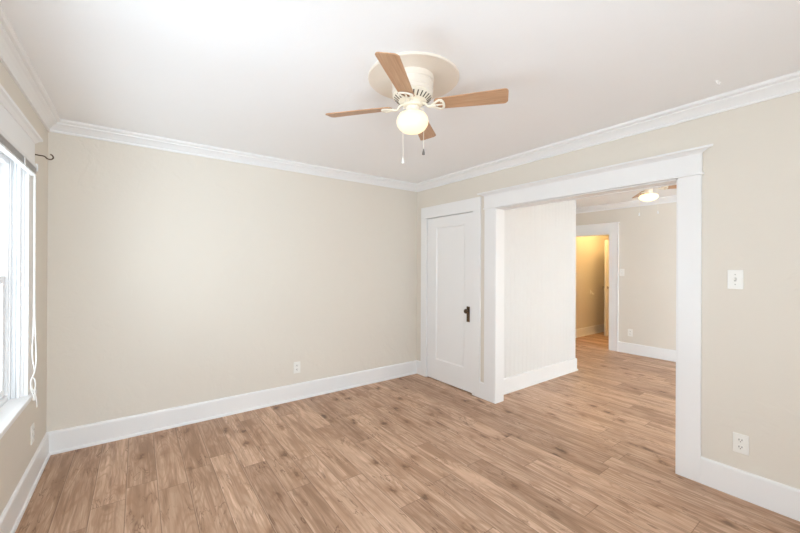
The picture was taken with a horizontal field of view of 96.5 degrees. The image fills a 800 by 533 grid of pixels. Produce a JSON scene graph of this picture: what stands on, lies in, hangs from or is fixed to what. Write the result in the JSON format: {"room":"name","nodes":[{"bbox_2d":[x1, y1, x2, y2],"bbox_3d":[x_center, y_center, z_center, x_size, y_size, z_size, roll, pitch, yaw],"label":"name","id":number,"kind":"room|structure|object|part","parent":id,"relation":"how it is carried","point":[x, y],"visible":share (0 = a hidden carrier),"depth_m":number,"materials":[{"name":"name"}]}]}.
{"room":"empty living room","nodes":[
{"label":"empty living room","id":0,"kind":"room"},
{"bbox_2d":[0,61,47,515],"bbox_3d":[-1.176,0.155,0.569,0.160,2.440,4.910,0,0,-36],"label":"wall","id":1,"kind":"structure","parent":0,"point":[16,455],"depth_m":2.33,"materials":[{"name":"beige paint"}]},
{"bbox_2d":[0,83,42,451],"bbox_3d":[-1.424,0.044,0.970,0.194,1.651,2.952,0,0,-36],"label":"window","id":2,"kind":"structure","parent":1,"relation":"in","point":[16,185],"depth_m":2.03,"materials":[{"name":"white plastic"}]},
{"bbox_3d":[-1.981,0.388,1.658,0.030,0.668,0.813,0,0,-36],"label":"sash","id":3,"kind":"part","parent":2,"relation":"part of","materials":[{"name":"white plastic"}]},
{"bbox_3d":[-1.468,0.076,0.938,0.085,1.365,2.650,0,0,-36],"label":"frame","id":4,"kind":"part","parent":2,"relation":"part of","materials":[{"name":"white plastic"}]},
{"bbox_3d":[-1.381,0.002,1.002,0.022,1.505,2.898,0,0,-36],"label":"casing","id":5,"kind":"part","parent":2,"relation":"part of","materials":[{"name":"white paint"}]},
{"bbox_3d":[-1.403,0.768,0.987,0.098,0.028,2.920,0,0,-36],"label":"sill","id":6,"kind":"part","parent":2,"relation":"part of","materials":[{"name":"white paint"}]},
{"bbox_2d":[0,129,37,406],"bbox_3d":[-1.347,0.115,1.005,0.042,1.419,2.663,0,0,-36],"label":"mini blind","id":7,"kind":"object","parent":2,"relation":"attached to","point":[7,145],"visible":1,"depth_m":2.05,"materials":[{"name":"white plastic"}]},
{"bbox_3d":[-1.341,-0.527,1.003,0.025,0.010,2.637,0,0,-36],"label":"rail","id":8,"kind":"part","parent":7,"relation":"part of","materials":[{"name":"white plastic"}]},
{"bbox_3d":[-2.129,0.129,2.076,0.032,1.385,0.010,0,0,-36],"label":"lift cord","id":9,"kind":"part","parent":7,"relation":"part of","materials":[{"name":"white fabric"}]},
{"bbox_2d":[0,432,50,532],"bbox_3d":[-1.107,1.292,0.624,0.026,0.166,4.910,0,0,-36],"label":"baseboard","id":10,"kind":"structure","parent":1,"relation":"attached to","point":[11,516],"depth_m":2.04,"materials":[{"name":"white paint"}]},
{"bbox_2d":[0,4,60,130],"bbox_3d":[-1.076,-1.020,0.640,0.076,0.088,4.910,0,0,-36],"label":"trim","id":11,"kind":"structure","parent":1,"relation":"attached to","point":[13,56],"depth_m":1.89,"materials":[{"name":"white paint"}]},
{"bbox_2d":[31,423,34,444],"bbox_3d":[-2.303,1.049,2.238,0.009,0.116,0.072,0,0,-36],"label":"wall outlet","id":12,"kind":"object","parent":1,"relation":"attached to","point":[33,424],"visible":1,"depth_m":2.22,"materials":[{"name":"white plastic"}]},
{"bbox_2d":[35,154,53,159],"bbox_3d":[-2.212,-0.686,2.207,0.105,0.044,0.024,0,0,-36],"label":"curtain rod bracket","id":13,"kind":"object","parent":1,"relation":"attached to","point":[35,154],"visible":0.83,"depth_m":2.22,"materials":[{"name":"brown metal"}]},
{"bbox_2d":[46,132,608,431],"bbox_3d":[0.944,0.168,5.274,9.150,2.440,0.160,0,0,-36],"label":"wall","id":14,"kind":"structure","parent":0,"point":[174,279],"depth_m":3.23,"materials":[{"name":"beige paint"}]},
{"bbox_2d":[48,360,416,454],"bbox_3d":[-1.169,1.294,3.608,3.460,0.166,0.026,0,0,-36],"label":"baseboard","id":15,"kind":"structure","parent":14,"relation":"attached to","point":[87,435],"depth_m":3.19,"materials":[{"name":"white paint"}]},
{"bbox_2d":[48,119,416,191],"bbox_3d":[-1.144,-1.019,3.590,3.460,0.088,0.076,0,0,-36],"label":"trim","id":16,"kind":"structure","parent":14,"relation":"attached to","point":[68,127],"depth_m":3.19,"materials":[{"name":"white paint"}]},
{"bbox_2d":[294,361,299,373],"bbox_3d":[-1.066,1.046,3.694,0.072,0.116,0.009,0,0,-36],"label":"wall outlet","id":17,"kind":"object","parent":14,"relation":"attached to","point":[296,364],"visible":1,"depth_m":3.69,"materials":[{"name":"white plastic"}]},
{"bbox_2d":[0,0,799,207],"bbox_3d":[3.310,-1.104,2.064,9.150,0.120,8.130,0,0,-36],"label":"ceiling","id":18,"kind":"structure","parent":0,"point":[260,77],"depth_m":1.87,"materials":[{"name":"paint"}]},
{"bbox_2d":[368,51,458,98],"bbox_3d":[0.076,-1.051,2.009,0.510,0.014,0.510,0,0,-36],"label":"ceiling medallion","id":19,"kind":"object","parent":18,"relation":"attached to","point":[445,72],"visible":0.68,"depth_m":1.92,"materials":[{"name":"beige ceramic"}]},
{"bbox_2d":[325,52,508,163],"bbox_3d":[0.069,-0.807,1.982,0.781,0.475,0.781,0,0,-30],"label":"ceiling fan","id":20,"kind":"object","parent":19,"relation":"hanging from","point":[412,87],"visible":1,"depth_m":1.90,"materials":[{"name":"brown wood"}]},
{"bbox_3d":[-0.235,-0.892,2.061,0.391,0.006,0.112,0,13,15],"label":"blade","id":21,"kind":"part","parent":20,"relation":"part of","materials":[{"name":"brown wood"}]},
{"bbox_3d":[-0.009,-0.891,1.678,0.112,0.006,0.391,14,3,14],"label":"blade","id":22,"kind":"part","parent":20,"relation":"part of","materials":[{"name":"brown wood"}]},
{"bbox_3d":[0.069,-0.796,1.982,0.177,0.114,0.177,0,0,-36],"label":"lamp globe","id":23,"kind":"part","parent":20,"relation":"part of","materials":[{"name":"beige glass"}]},
{"bbox_3d":[0.149,-0.890,2.287,0.112,0.006,0.391,-13,-3,14],"label":"blade","id":24,"kind":"part","parent":20,"relation":"part of","materials":[{"name":"brown wood"}]},
{"bbox_3d":[0.374,-0.889,1.903,0.391,0.006,0.112,0,-13,15],"label":"blade","id":25,"kind":"part","parent":20,"relation":"part of","materials":[{"name":"brown wood"}]},
{"bbox_2d":[633,185,676,215],"bbox_3d":[2.786,-0.812,3.999,0.809,0.486,0.809,0,0,-23],"label":"ceiling fan","id":26,"kind":"object","parent":18,"relation":"hanging from","point":[647,194],"visible":0.41,"depth_m":3.96,"materials":[{"name":"white glass"}]},
{"bbox_3d":[2.786,-0.773,3.999,0.184,0.080,0.184,0,0,-36],"label":"lamp globe","id":27,"kind":"part","parent":26,"relation":"part of","materials":[{"name":"beige glass"}]},
{"bbox_3d":[3.088,-0.874,3.880,0.411,0.006,0.112,0,-13,22],"label":"blade","id":28,"kind":"part","parent":26,"relation":"part of","materials":[{"name":"brown wood"}]},
{"bbox_2d":[15,332,799,532],"bbox_3d":[3.298,1.456,2.062,9.150,0.120,8.130,0,0,-36],"label":"floor","id":29,"kind":"structure","parent":0,"point":[591,448],"depth_m":2.40,"materials":[{"name":"brown wood"}]},
{"bbox_2d":[504,200,575,377],"bbox_3d":[1.334,0.169,4.751,1.710,2.440,1.145,0,0,-36],"label":"wall","id":30,"kind":"structure","parent":0,"point":[540,240],"depth_m":4.28,"materials":[{"name":"white paint"}]},
{"bbox_2d":[504,358,577,394],"bbox_3d":[1.687,1.308,4.287,1.736,0.166,0.026,0,0,-36],"label":"baseboard","id":31,"kind":"structure","parent":30,"relation":"attached to","point":[526,379],"depth_m":4.26,"materials":[{"name":"white paint"}]},
{"bbox_2d":[417,92,799,488],"bbox_3d":[2.577,0.173,1.529,0.105,2.440,7.810,0,0,-36],"label":"wall","id":32,"kind":"structure","parent":0,"point":[750,346],"depth_m":2.15,"materials":[{"name":"beige paint"}]},
{"bbox_2d":[416,360,420,374],"bbox_3d":[0.243,1.300,4.594,0.016,0.168,0.090,0,0,-36],"label":"baseboard","id":33,"kind":"structure","parent":32,"relation":"attached to","point":[418,363],"depth_m":4.59,"materials":[{"name":"white paint"}]},
{"bbox_2d":[426,212,472,392],"bbox_3d":[0.555,0.391,4.165,0.091,1.965,0.762,0,0,-36],"label":"door","id":34,"kind":"structure","parent":32,"relation":"in","point":[450,238],"depth_m":4.15,"materials":[{"name":"white paint"}]},
{"bbox_3d":[0.589,0.328,4.165,0.014,1.610,0.482,0,0,-36],"label":"panel","id":35,"kind":"part","parent":34,"relation":"part of","materials":[{"name":"white paint"}]},
{"bbox_2d":[420,197,480,396],"bbox_3d":[0.603,0.323,4.196,0.125,2.125,0.974,0,0,-36],"label":"trim","id":36,"kind":"structure","parent":32,"relation":"attached to","point":[473,205],"depth_m":3.85,"materials":[{"name":"white paint"}]},
{"bbox_2d":[479,382,483,398],"bbox_3d":[0.864,1.302,3.750,0.016,0.168,0.058,0,0,-36],"label":"baseboard strip","id":37,"kind":"object","parent":32,"relation":"attached to","point":[481,394],"visible":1,"depth_m":3.75,"materials":[{"name":"white paint"}]},
{"bbox_2d":[477,144,712,482],"bbox_3d":[1.444,0.313,3.035,0.185,2.152,1.915,0,0,-36],"label":"trim","id":38,"kind":"structure","parent":32,"relation":"attached to","point":[683,169],"depth_m":2.43,"materials":[{"name":"white paint"}]},
{"bbox_2d":[417,71,799,191],"bbox_3d":[1.651,-1.007,2.644,0.076,0.088,4.910,0,0,-36],"label":"trim","id":39,"kind":"structure","parent":32,"relation":"attached to","point":[788,84],"depth_m":2.52,"materials":[{"name":"white paint"}]},
{"bbox_2d":[727,270,742,288],"bbox_3d":[2.033,0.079,2.165,0.020,0.116,0.072,0,0,-36],"label":"light switch","id":40,"kind":"object","parent":32,"relation":"attached to","point":[734,277],"visible":1,"depth_m":2.17,"materials":[{"name":"white plastic"}]},
{"bbox_2d":[733,432,748,455],"bbox_3d":[2.048,1.066,2.145,0.009,0.116,0.072,0,0,-36],"label":"wall outlet","id":41,"kind":"object","parent":32,"relation":"attached to","point":[740,441],"visible":1,"depth_m":2.14,"materials":[{"name":"white plastic"}]},
{"bbox_2d":[700,456,799,521],"bbox_3d":[2.526,1.308,1.488,0.016,0.168,2.000,0,0,-36],"label":"baseboard","id":42,"kind":"structure","parent":32,"relation":"attached to","point":[780,498],"depth_m":2.10,"materials":[{"name":"white paint"}]},
{"bbox_2d":[576,202,675,349],"bbox_3d":[5.367,0.187,3.579,0.110,2.440,7.810,0,0,-36],"label":"wall","id":43,"kind":"structure","parent":0,"point":[647,241],"depth_m":5.56,"materials":[{"name":"beige paint"}]},
{"bbox_2d":[576,222,619,351],"bbox_3d":[3.347,0.332,6.296,0.146,2.134,1.000,0,0,-36],"label":"trim","id":44,"kind":"structure","parent":43,"relation":"attached to","point":[611,229],"depth_m":5.94,"materials":[{"name":"white paint"}]},
{"bbox_2d":[576,195,676,213],"bbox_3d":[5.297,-0.990,3.525,0.076,0.088,7.810,0,0,-36],"label":"trim","id":45,"kind":"structure","parent":43,"relation":"attached to","point":[668,199],"depth_m":5.76,"materials":[{"name":"white paint"}]},
{"bbox_2d":[628,329,632,336],"bbox_3d":[3.702,1.066,5.738,0.009,0.116,0.072,0,0,-36],"label":"wall outlet","id":46,"kind":"object","parent":43,"relation":"attached to","point":[630,331],"visible":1,"depth_m":5.73,"materials":[{"name":"white plastic"}]},
{"bbox_2d":[618,341,675,361],"bbox_3d":[5.609,1.324,3.137,0.016,0.168,6.805,0,0,-36],"label":"baseboard","id":47,"kind":"structure","parent":43,"relation":"attached to","point":[636,349],"depth_m":5.53,"materials":[{"name":"white paint"}]},
{"bbox_3d":[4.350,0.184,6.710,1.960,2.440,1.560,0,0,-36],"label":"wall","id":48,"kind":"structure","parent":0,"visible":0},
{"bbox_2d":[575,324,603,337],"bbox_3d":[3.850,1.319,7.298,1.860,0.166,0.026,0,0,-36],"label":"baseboard","id":49,"kind":"structure","parent":48,"relation":"attached to","point":[590,330],"depth_m":7.33,"materials":[{"name":"white paint"}]},
{"bbox_2d":[602,240,608,335],"bbox_3d":[4.417,0.433,7.372,0.753,1.920,0.159,0,0,-36],"label":"door","id":50,"kind":"structure","parent":48,"relation":"in","point":[605,287],"depth_m":7.16,"materials":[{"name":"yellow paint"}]}
]}

